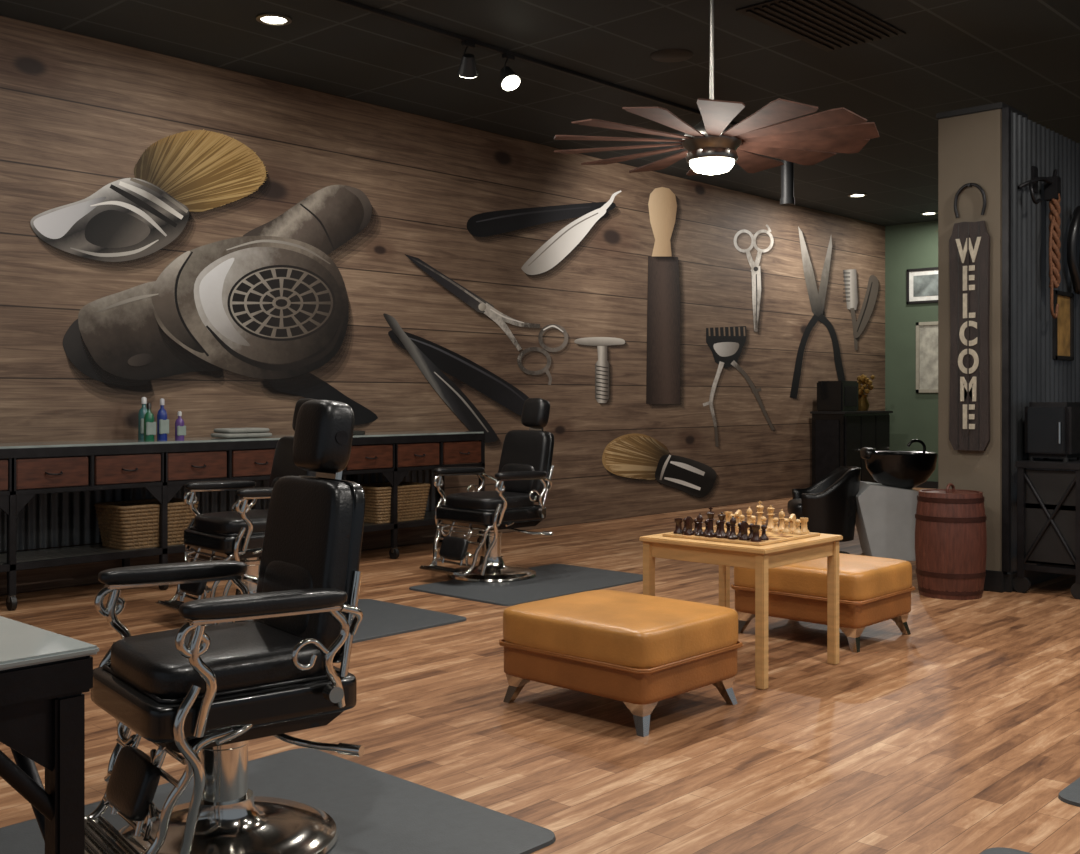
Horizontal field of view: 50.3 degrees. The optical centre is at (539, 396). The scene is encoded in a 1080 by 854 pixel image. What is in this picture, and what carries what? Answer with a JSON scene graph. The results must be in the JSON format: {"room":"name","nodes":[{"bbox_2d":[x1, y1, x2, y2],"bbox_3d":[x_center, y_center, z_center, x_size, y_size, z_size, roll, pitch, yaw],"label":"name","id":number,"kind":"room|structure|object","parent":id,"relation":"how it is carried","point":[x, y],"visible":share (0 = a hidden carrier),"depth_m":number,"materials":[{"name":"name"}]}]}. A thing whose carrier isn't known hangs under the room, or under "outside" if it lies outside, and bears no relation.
{"room":"salon","nodes":[
{"label":"salon","id":0,"kind":"room"},
{"bbox_2d":[0,15,884,595],"bbox_3d":[-1.704,-0.600,9.598,0.120,3.800,19.800,0,0,43],"label":"wall","id":1,"kind":"structure","parent":0,"point":[78,112],"depth_m":10.31,"materials":[{"name":"brown wood"}]},
{"bbox_2d":[30,129,878,496],"bbox_3d":[0.785,-0.556,12.201,0.006,3.577,12.338,0,0,43],"label":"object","id":2,"kind":"object","parent":1,"relation":"attached to","point":[270,302],"visible":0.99,"depth_m":9.19,"materials":[{"name":"black metal"}]},
{"bbox_2d":[227,265,334,340],"bbox_3d":[-2.037,-0.747,9.139,0.001,0.607,1.018,0,0,43],"label":"grille","id":3,"kind":"object","parent":2,"relation":"attached to","point":[265,302],"depth_m":9.12,"materials":[{"name":"grey metal"}]},
{"bbox_2d":[0,488,1079,853],"bbox_3d":[3.005,1.350,5.323,12.800,0.100,19.900,0,0,43],"label":"floor","id":4,"kind":"structure","parent":0,"point":[959,733],"depth_m":4.54,"materials":[{"name":"laminate"}]},
{"bbox_2d":[0,616,98,853],"bbox_3d":[-1.391,0.800,0.984,0.730,1.000,1.770,0,0,43],"label":"desk","id":5,"kind":"object","parent":4,"relation":"on","point":[45,675],"visible":1,"depth_m":1.36,"materials":[{"name":"wood"}]},
{"bbox_2d":[0,430,484,610],"bbox_3d":[-2.385,0.800,8.287,0.617,1.000,5.052,0,0,43],"label":"counter","id":6,"kind":"object","parent":4,"relation":"on","point":[49,491],"depth_m":7.79,"materials":[{"name":"metal"}]},
{"bbox_2d":[138,397,146,439],"bbox_3d":[-2.773,0.150,8.055,0.081,0.300,0.082,0,0,43],"label":"shampoo bottle","id":7,"kind":"object","parent":6,"relation":"on","point":[143,410],"visible":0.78,"depth_m":8.02,"materials":[{"name":"teal plastic"}]},
{"bbox_2d":[94,498,198,549],"bbox_3d":[-2.696,0.868,7.888,0.408,0.296,0.588,0,0,43],"label":"wicker basket","id":8,"kind":"object","parent":6,"relation":"on","point":[131,524],"visible":0.8,"depth_m":7.71,"materials":[{"name":"beige wicker"}]},
{"bbox_2d":[144,403,155,440],"bbox_3d":[-2.682,0.170,7.888,0.071,0.260,0.071,0,0,43],"label":"bottle","id":9,"kind":"object","parent":6,"relation":"on","point":[149,424],"visible":1,"depth_m":7.86,"materials":[{"name":"green plastic"}]},
{"bbox_2d":[157,398,168,439],"bbox_3d":[-2.630,0.155,8.004,0.071,0.290,0.071,0,0,43],"label":"bottle","id":10,"kind":"object","parent":6,"relation":"on","point":[162,421],"visible":0.98,"depth_m":7.98,"materials":[{"name":"blue plastic"}]},
{"bbox_2d":[175,411,185,439],"bbox_3d":[-2.518,0.200,8.037,0.065,0.200,0.065,0,0,43],"label":"bottle","id":11,"kind":"object","parent":6,"relation":"on","point":[180,429],"visible":0.96,"depth_m":8.01,"materials":[{"name":"purple plastic"}]},
{"bbox_2d":[0,511,430,553],"bbox_3d":[-2.578,1.038,8.473,0.040,0.045,5.040,0,0,43],"label":"shelf","id":12,"kind":"object","parent":6,"relation":"attached to","point":[98,541],"depth_m":7.75,"materials":[{"name":"wood"}]},
{"bbox_2d":[0,519,443,572],"bbox_3d":[-2.196,1.038,8.120,0.040,0.045,5.040,0,0,43],"label":"shelf","id":13,"kind":"object","parent":6,"relation":"attached to","point":[11,566],"depth_m":7.52,"materials":[{"name":"metal"}]},
{"bbox_2d":[211,428,271,437],"bbox_3d":[-2.204,0.263,8.495,0.240,0.068,0.420,0,0,43],"label":"folded towels","id":14,"kind":"object","parent":6,"relation":"on","point":[220,432],"visible":1,"depth_m":8.38,"materials":[{"name":"fabric"}]},
{"bbox_2d":[353,430,364,434],"bbox_3d":[-1.613,0.282,9.107,0.220,0.035,0.400,0,0,43],"label":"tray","id":15,"kind":"object","parent":6,"relation":"on","point":[354,432],"visible":0.15,"depth_m":9.14,"materials":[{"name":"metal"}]},
{"bbox_2d":[360,482,430,523],"bbox_3d":[-1.238,0.868,9.468,0.408,0.296,0.588,0,0,43],"label":"wicker basket","id":16,"kind":"object","parent":6,"relation":"on","point":[412,496],"visible":0.81,"depth_m":9.32,"materials":[{"name":"beige wicker"}]},
{"bbox_2d":[0,748,555,853],"bbox_3d":[-0.934,1.293,3.235,1.280,0.013,1.590,0,0,43],"label":"anti-fatigue mat","id":17,"kind":"object","parent":4,"relation":"on","point":[373,811],"visible":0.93,"depth_m":3.54,"materials":[{"name":"rubber"}]},
{"bbox_2d":[85,400,364,853],"bbox_3d":[-0.924,0.647,3.301,0.807,1.278,0.786,0,0,-37],"label":"barber chair","id":18,"kind":"object","parent":17,"relation":"on","point":[193,689],"visible":0.98,"depth_m":3.21,"materials":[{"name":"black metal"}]},
{"bbox_2d":[111,622,324,698],"bbox_3d":[-0.924,0.752,3.308,0.520,0.120,0.520,0,0,-37],"label":"seat cushion","id":19,"kind":"object","parent":18,"relation":"on","point":[244,657],"depth_m":3.14,"materials":[{"name":"black leather"}]},
{"bbox_2d":[253,476,352,648],"bbox_3d":[-0.710,0.505,3.472,0.100,0.520,0.479,10,-6,-37],"label":"cushion","id":20,"kind":"object","parent":18,"relation":"on","point":[308,542],"depth_m":3.36,"materials":[{"name":"black leather"}]},
{"bbox_2d":[293,400,353,472],"bbox_3d":[-0.662,0.120,3.509,0.120,0.220,0.220,10,-6,-37],"label":"cushion","id":21,"kind":"object","parent":18,"relation":"on","point":[323,435],"depth_m":3.43,"materials":[{"name":"black leather"}]},
{"bbox_2d":[166,599,466,642],"bbox_3d":[-1.287,1.293,6.466,0.980,0.013,1.560,0,0,43],"label":"anti-fatigue mat","id":22,"kind":"object","parent":4,"relation":"on","point":[380,619],"visible":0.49,"depth_m":6.65,"materials":[{"name":"rubber"}]},
{"bbox_2d":[154,398,316,621],"bbox_3d":[-1.749,0.647,6.860,0.980,1.279,0.786,0,0,-41],"label":"barber chair","id":23,"kind":"object","parent":22,"relation":"on","point":[238,535],"visible":0.57,"depth_m":6.69,"materials":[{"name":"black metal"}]},
{"bbox_2d":[194,510,267,533],"bbox_3d":[-1.747,0.752,6.870,0.520,0.120,0.520,0,0,-41],"label":"seat cushion","id":24,"kind":"object","parent":23,"relation":"on","point":[227,522],"depth_m":6.65,"materials":[{"name":"black leather"}]},
{"bbox_2d":[265,436,315,509],"bbox_3d":[-1.514,0.505,7.074,0.100,0.520,0.479,14,-9,-40],"label":"cushion","id":25,"kind":"object","parent":23,"relation":"on","point":[283,464],"depth_m":7.11,"materials":[{"name":"black leather"}]},
{"bbox_2d":[292,398,316,430],"bbox_3d":[-1.439,0.120,7.140,0.120,0.220,0.220,14,-9,-40],"label":"cushion","id":26,"kind":"object","parent":23,"relation":"on","point":[303,400],"depth_m":7.14,"materials":[{"name":"black leather"}]},
{"bbox_2d":[409,564,642,605],"bbox_3d":[-0.033,1.293,8.017,0.980,0.013,1.540,0,0,43],"label":"anti-fatigue mat","id":27,"kind":"object","parent":4,"relation":"on","point":[551,580],"visible":0.73,"depth_m":7.81,"materials":[{"name":"rubber"}]},
{"bbox_2d":[419,398,553,581],"bbox_3d":[-0.351,0.647,8.290,1.046,1.279,0.809,0,0,-43],"label":"barber chair","id":28,"kind":"object","parent":27,"relation":"on","point":[525,471],"visible":1,"depth_m":8.19,"materials":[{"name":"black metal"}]},
{"bbox_2d":[446,491,533,509],"bbox_3d":[-0.360,0.752,8.284,0.520,0.120,0.520,0,0,-43],"label":"seat cushion","id":29,"kind":"object","parent":28,"relation":"on","point":[480,500],"depth_m":8.12,"materials":[{"name":"black leather"}]},
{"bbox_2d":[495,430,549,501],"bbox_3d":[-0.119,0.505,8.510,0.100,0.520,0.479,16,-11,-42],"label":"cushion","id":30,"kind":"object","parent":28,"relation":"on","point":[522,450],"depth_m":8.42,"materials":[{"name":"black leather"}]},
{"bbox_2d":[521,398,549,427],"bbox_3d":[-0.032,0.120,8.592,0.120,0.220,0.220,16,-11,-42],"label":"cushion","id":31,"kind":"object","parent":28,"relation":"on","point":[535,412],"depth_m":8.53,"materials":[{"name":"black leather"}]},
{"bbox_2d":[499,590,742,736],"bbox_3d":[0.341,1.095,4.890,0.810,0.410,0.710,0,0,43],"label":"leather ottoman","id":32,"kind":"object","parent":4,"relation":"on","point":[640,651],"visible":1,"depth_m":4.64,"materials":[{"name":"orange leather"}]},
{"bbox_2d":[503,590,737,668],"bbox_3d":[0.341,0.975,4.890,0.810,0.170,0.710,0,0,43],"label":"cushion","id":33,"kind":"object","parent":32,"relation":"on","point":[594,629],"depth_m":4.66,"materials":[{"name":"orange leather"}]},
{"bbox_2d":[639,525,842,689],"bbox_3d":[0.978,0.987,5.581,0.700,0.626,0.720,0,0,43],"label":"wooden table","id":34,"kind":"object","parent":4,"relation":"on","point":[761,559],"visible":0.67,"depth_m":5.36,"materials":[{"name":"brown wood"}]},
{"bbox_2d":[662,526,820,545],"bbox_3d":[0.978,0.668,5.581,0.550,0.012,0.550,0,0,43],"label":"board border","id":35,"kind":"object","parent":34,"relation":"on","point":[812,534],"visible":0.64,"depth_m":5.38,"materials":[{"name":"brown wood"}]},
{"bbox_2d":[670,526,810,541],"bbox_3d":[0.978,0.661,5.581,0.496,0.002,0.496,0,0,43],"label":"board squares","id":36,"kind":"object","parent":35,"relation":"on","point":[771,535],"visible":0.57,"depth_m":5.52,"materials":[{"name":"wood"}]},
{"bbox_2d":[673,507,768,541],"bbox_3d":[0.851,0.591,5.442,0.484,0.140,0.112,0,0,43],"label":"chess pieces","id":37,"kind":"object","parent":36,"relation":"on","point":[743,535],"visible":1,"depth_m":5.42,"materials":[{"name":"brown wood"}]},
{"bbox_2d":[720,501,808,534],"bbox_3d":[1.106,0.591,5.719,0.483,0.140,0.112,0,0,43],"label":"chess pieces","id":38,"kind":"object","parent":36,"relation":"on","point":[794,523],"visible":0.84,"depth_m":5.67,"materials":[{"name":"brown wood"}]},
{"bbox_2d":[731,553,914,652],"bbox_3d":[1.553,1.095,6.322,0.790,0.410,0.680,0,0,43],"label":"leather ottoman","id":39,"kind":"object","parent":4,"relation":"on","point":[872,590],"visible":0.82,"depth_m":6.05,"materials":[{"name":"orange leather"}]},
{"bbox_2d":[734,553,911,600],"bbox_3d":[1.553,0.975,6.322,0.790,0.170,0.680,0,0,43],"label":"cushion","id":40,"kind":"object","parent":39,"relation":"on","point":[861,578],"depth_m":6.07,"materials":[{"name":"orange leather"}]},
{"bbox_2d":[810,411,892,485],"bbox_3d":[4.212,0.745,15.502,0.510,1.110,1.360,0,0,43],"label":"storage cabinet","id":41,"kind":"object","parent":4,"relation":"on","point":[838,438],"visible":0.63,"depth_m":15.09,"materials":[{"name":"black wood"}]},
{"bbox_2d":[817,381,857,411],"bbox_3d":[3.939,-0.010,15.209,0.387,0.400,0.460,0,0,43],"label":"box","id":42,"kind":"object","parent":41,"relation":"on","point":[832,396],"visible":0.99,"depth_m":15.04,"materials":[{"name":"black ceramic"}]},
{"bbox_2d":[857,374,874,410],"bbox_3d":[4.391,-0.060,15.682,0.371,0.501,0.298,0,0,43],"label":"floral vase","id":43,"kind":"object","parent":41,"relation":"on","point":[863,404],"visible":0.94,"depth_m":15.60,"materials":[{"name":"gold metal"}]},
{"bbox_2d":[787,439,937,560],"bbox_3d":[2.636,0.822,9.420,1.180,0.956,0.659,0,0,5],"label":"station","id":44,"kind":"object","parent":4,"relation":"on","point":[883,514],"visible":0.91,"depth_m":9.16,"materials":[{"name":"grey plastic"}]},
{"bbox_2d":[864,451,937,488],"bbox_3d":[2.932,0.595,9.356,0.580,0.290,0.580,0,0,5],"label":"bowl","id":45,"kind":"object","parent":44,"relation":"on","point":[892,469],"depth_m":9.16,"materials":[{"name":"black ceramic"}]},
{"bbox_2d":[907,439,925,453],"bbox_3d":[3.059,0.422,9.345,0.153,0.156,0.023,0,0,5],"label":"faucet","id":46,"kind":"object","parent":44,"relation":"on","point":[915,440],"depth_m":9.34,"materials":[{"name":"black metal"}]},
{"bbox_2d":[915,483,986,599],"bbox_3d":[2.696,0.933,7.553,0.444,0.734,0.444,0,0,43],"label":"wooden barrel","id":47,"kind":"object","parent":4,"relation":"on","point":[951,535],"visible":1,"depth_m":7.37,"materials":[{"name":"brown wood"}]},
{"bbox_2d":[983,569,1012,592],"bbox_3d":[3.056,1.230,7.955,0.459,0.140,0.462,0,0,43],"label":"plinth","id":48,"kind":"object","parent":4,"relation":"on","point":[994,580],"visible":0.24,"depth_m":7.66,"materials":[{"name":"black wood"}]},
{"bbox_2d":[980,847,1031,853],"bbox_3d":[1.153,1.293,2.460,0.940,0.013,1.480,0,0,43],"label":"anti-fatigue mat","id":49,"kind":"object","parent":4,"relation":"on","point":[998,850],"visible":1,"depth_m":3.25,"materials":[{"name":"rubber"}]},
{"bbox_2d":[1013,457,1079,599],"bbox_3d":[3.839,0.863,8.063,0.480,0.875,1.540,0,0,43],"label":"metal cart","id":50,"kind":"object","parent":4,"relation":"on","point":[1048,501],"visible":1,"depth_m":7.53,"materials":[{"name":"metal"}]},
{"bbox_2d":[1026,503,1075,510],"bbox_3d":[3.836,0.720,8.059,0.370,0.040,1.450,0,0,43],"label":"shelf","id":51,"kind":"object","parent":50,"relation":"attached to","point":[1029,506],"depth_m":7.53,"materials":[{"name":"metal"}]},
{"bbox_2d":[1026,560,1075,566],"bbox_3d":[3.836,1.090,8.059,0.370,0.020,1.450,0,0,43],"label":"shelf","id":52,"kind":"object","parent":50,"relation":"attached to","point":[1069,563],"depth_m":7.52,"materials":[{"name":"metal"}]},
{"bbox_2d":[1025,402,1079,461],"bbox_3d":[3.464,0.230,7.737,0.300,0.390,0.388,0,0,43],"label":"base cabinet","id":53,"kind":"object","parent":50,"relation":"on","point":[1052,429],"visible":1,"depth_m":7.61,"materials":[{"name":"metal"}]},
{"bbox_2d":[1058,777,1079,806],"bbox_3d":[2.526,1.293,3.955,0.950,0.013,1.560,0,0,43],"label":"anti-fatigue mat","id":54,"kind":"object","parent":4,"relation":"on","point":[1070,795],"visible":1,"depth_m":3.72,"materials":[{"name":"rubber"}]},
{"bbox_2d":[0,0,1079,225],"bbox_3d":[3.005,-2.550,5.323,12.800,0.100,19.900,0,0,43],"label":"ceiling","id":55,"kind":"structure","parent":0,"point":[1023,55],"depth_m":8.54,"materials":[{"name":"black tile"}]},
{"bbox_2d":[256,13,291,25],"bbox_3d":[-1.757,-2.491,7.593,0.230,0.015,0.230,0,0,43],"label":"recessed light","id":56,"kind":"object","parent":55,"relation":"in","point":[274,19],"visible":1,"depth_m":7.58,"materials":[{"name":"metal"}]},
{"bbox_2d":[331,0,736,125],"bbox_3d":[-0.398,-2.357,8.122,0.191,0.285,6.600,0,0,43],"label":"track lighting","id":57,"kind":"object","parent":55,"relation":"hanging from","point":[510,80],"visible":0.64,"depth_m":8.22,"materials":[{"name":"metal"}]},
{"bbox_2d":[650,48,693,61],"bbox_3d":[0.963,-2.493,8.404,0.320,0.011,0.320,0,0,43],"label":"ceiling speaker","id":58,"kind":"object","parent":55,"relation":"attached to","point":[673,54],"depth_m":8.38},
{"bbox_2d":[554,0,879,175],"bbox_3d":[0.986,-1.890,6.600,1.844,1.220,1.832,0,0,43],"label":"ceiling fan","id":59,"kind":"object","parent":55,"relation":"hanging from","point":[712,146],"depth_m":6.46,"materials":[{"name":"brown wood"}]},
{"bbox_2d":[780,160,794,205],"bbox_3d":[2.366,-2.170,11.001,0.140,0.660,0.140,0,0,43],"label":"vent pipe","id":60,"kind":"object","parent":55,"relation":"attached to","point":[787,198],"visible":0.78,"depth_m":10.95,"materials":[{"name":"black metal"}]},
{"bbox_2d":[736,0,905,51],"bbox_3d":[1.885,-2.489,7.648,0.600,0.021,1.200,0,0,43],"label":"ceiling vent","id":61,"kind":"object","parent":55,"relation":"in","point":[827,25],"visible":1,"depth_m":7.61,"materials":[{"name":"black metal"}]},
{"bbox_2d":[848,193,866,196],"bbox_3d":[3.921,-2.491,14.206,0.230,0.015,0.230,0,0,43],"label":"recessed light","id":62,"kind":"object","parent":55,"relation":"in","point":[853,194],"visible":1,"depth_m":14.19,"materials":[{"name":"metal"}]},
{"bbox_2d":[920,211,937,214],"bbox_3d":[5.280,-2.491,15.605,0.230,0.015,0.230,0,0,43],"label":"recessed light","id":63,"kind":"object","parent":55,"relation":"in","point":[930,212],"visible":1,"depth_m":15.61,"materials":[{"name":"metal"}]},
{"bbox_2d":[885,221,937,481],"bbox_3d":[9.717,-0.600,12.614,12.820,3.800,0.120,0,0,43],"label":"wall","id":64,"kind":"structure","parent":0,"point":[914,415],"depth_m":16.62,"materials":[{"name":"green paint"}]},
{"bbox_2d":[906,267,937,303],"bbox_3d":[5.528,-1.590,16.375,0.640,0.500,0.029,0,0,43],"label":"framed photograph","id":65,"kind":"object","parent":64,"relation":"attached to","point":[921,283],"visible":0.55,"depth_m":16.44},
{"bbox_2d":[915,481,937,488],"bbox_3d":[6.702,1.250,15.303,4.499,0.100,0.015,0,0,43],"label":"baseboard","id":66,"kind":"structure","parent":64,"relation":"attached to","point":[928,484],"depth_m":16.36,"materials":[{"name":"black wood"}]},
{"bbox_2d":[916,321,937,392],"bbox_3d":[5.660,-0.565,16.253,0.720,1.010,0.029,0,0,43],"label":"print","id":67,"kind":"object","parent":64,"relation":"attached to","point":[926,332],"visible":0.48,"depth_m":16.39,"materials":[{"name":"paper"}]},
{"bbox_2d":[936,102,1027,570],"bbox_3d":[3.060,-0.330,7.959,0.455,3.260,0.470,0,0,43],"label":"pillar","id":68,"kind":"structure","parent":0,"point":[969,145],"depth_m":7.76,"materials":[{"name":"beige paint"}]},
{"bbox_2d":[949,220,989,450],"bbox_3d":[2.897,-0.412,7.761,0.270,1.545,0.040,0,0,43],"label":"welcome sign","id":69,"kind":"object","parent":68,"relation":"attached to","point":[969,242],"visible":1,"depth_m":7.74,"materials":[{"name":"brown wood"}]},
{"bbox_2d":[954,183,985,217],"bbox_3d":[2.904,-1.332,7.769,0.222,0.227,0.040,0,0,43],"label":"horseshoe","id":70,"kind":"object","parent":68,"relation":"attached to","point":[980,188],"visible":1,"depth_m":7.75,"materials":[{"name":"metal"}]},
{"bbox_2d":[1006,110,1079,573],"bbox_3d":[5.827,-0.370,10.609,0.024,3.100,8.057,0,0,43],"label":"cladding","id":71,"kind":"object","parent":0,"point":[1035,376],"visible":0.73,"depth_m":8.04,"materials":[{"name":"metal"}]},
{"bbox_2d":[1002,107,1010,571],"bbox_3d":[3.100,-0.380,7.641,0.045,3.080,0.044,0,0,43],"label":"corner angle","id":72,"kind":"object","parent":71,"relation":"attached to","point":[1006,112],"visible":1,"depth_m":7.63,"materials":[{"name":"metal"}]},
{"bbox_2d":[1017,166,1060,318],"bbox_3d":[3.453,-1.078,7.944,0.542,1.057,0.128,0,0,-43],"label":"rope","id":73,"kind":"object","parent":71,"relation":"attached to","point":[1052,185],"visible":1,"depth_m":8.02,"materials":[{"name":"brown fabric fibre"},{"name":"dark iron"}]},
{"bbox_2d":[1005,564,1075,591],"bbox_3d":[5.847,1.240,10.619,0.045,0.120,8.060,0,0,43],"label":"baseboard","id":74,"kind":"structure","parent":71,"relation":"attached to","point":[1034,577],"depth_m":7.96,"materials":[{"name":"black wood"}]},
{"bbox_2d":[1053,290,1073,360],"bbox_3d":[3.832,-0.520,8.424,0.029,0.500,0.380,0,0,43],"label":"framed poster","id":75,"kind":"object","parent":71,"relation":"attached to","point":[1063,325],"visible":0.95,"depth_m":8.44,"materials":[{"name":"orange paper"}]},
{"bbox_2d":[1057,295,1069,355],"bbox_3d":[3.826,-0.520,8.429,0.010,0.440,0.320,0,0,43],"label":"print","id":76,"kind":"object","parent":75,"relation":"on","point":[1063,319],"depth_m":8.44,"materials":[{"name":"orange paper"}]},
{"bbox_2d":[1067,206,1079,294],"bbox_3d":[3.989,-1.085,8.497,0.091,0.657,0.358,0,0,43],"label":"harness","id":77,"kind":"object","parent":71,"relation":"attached to","point":[1074,269],"visible":1,"depth_m":8.39,"materials":[{"name":"black leather"}]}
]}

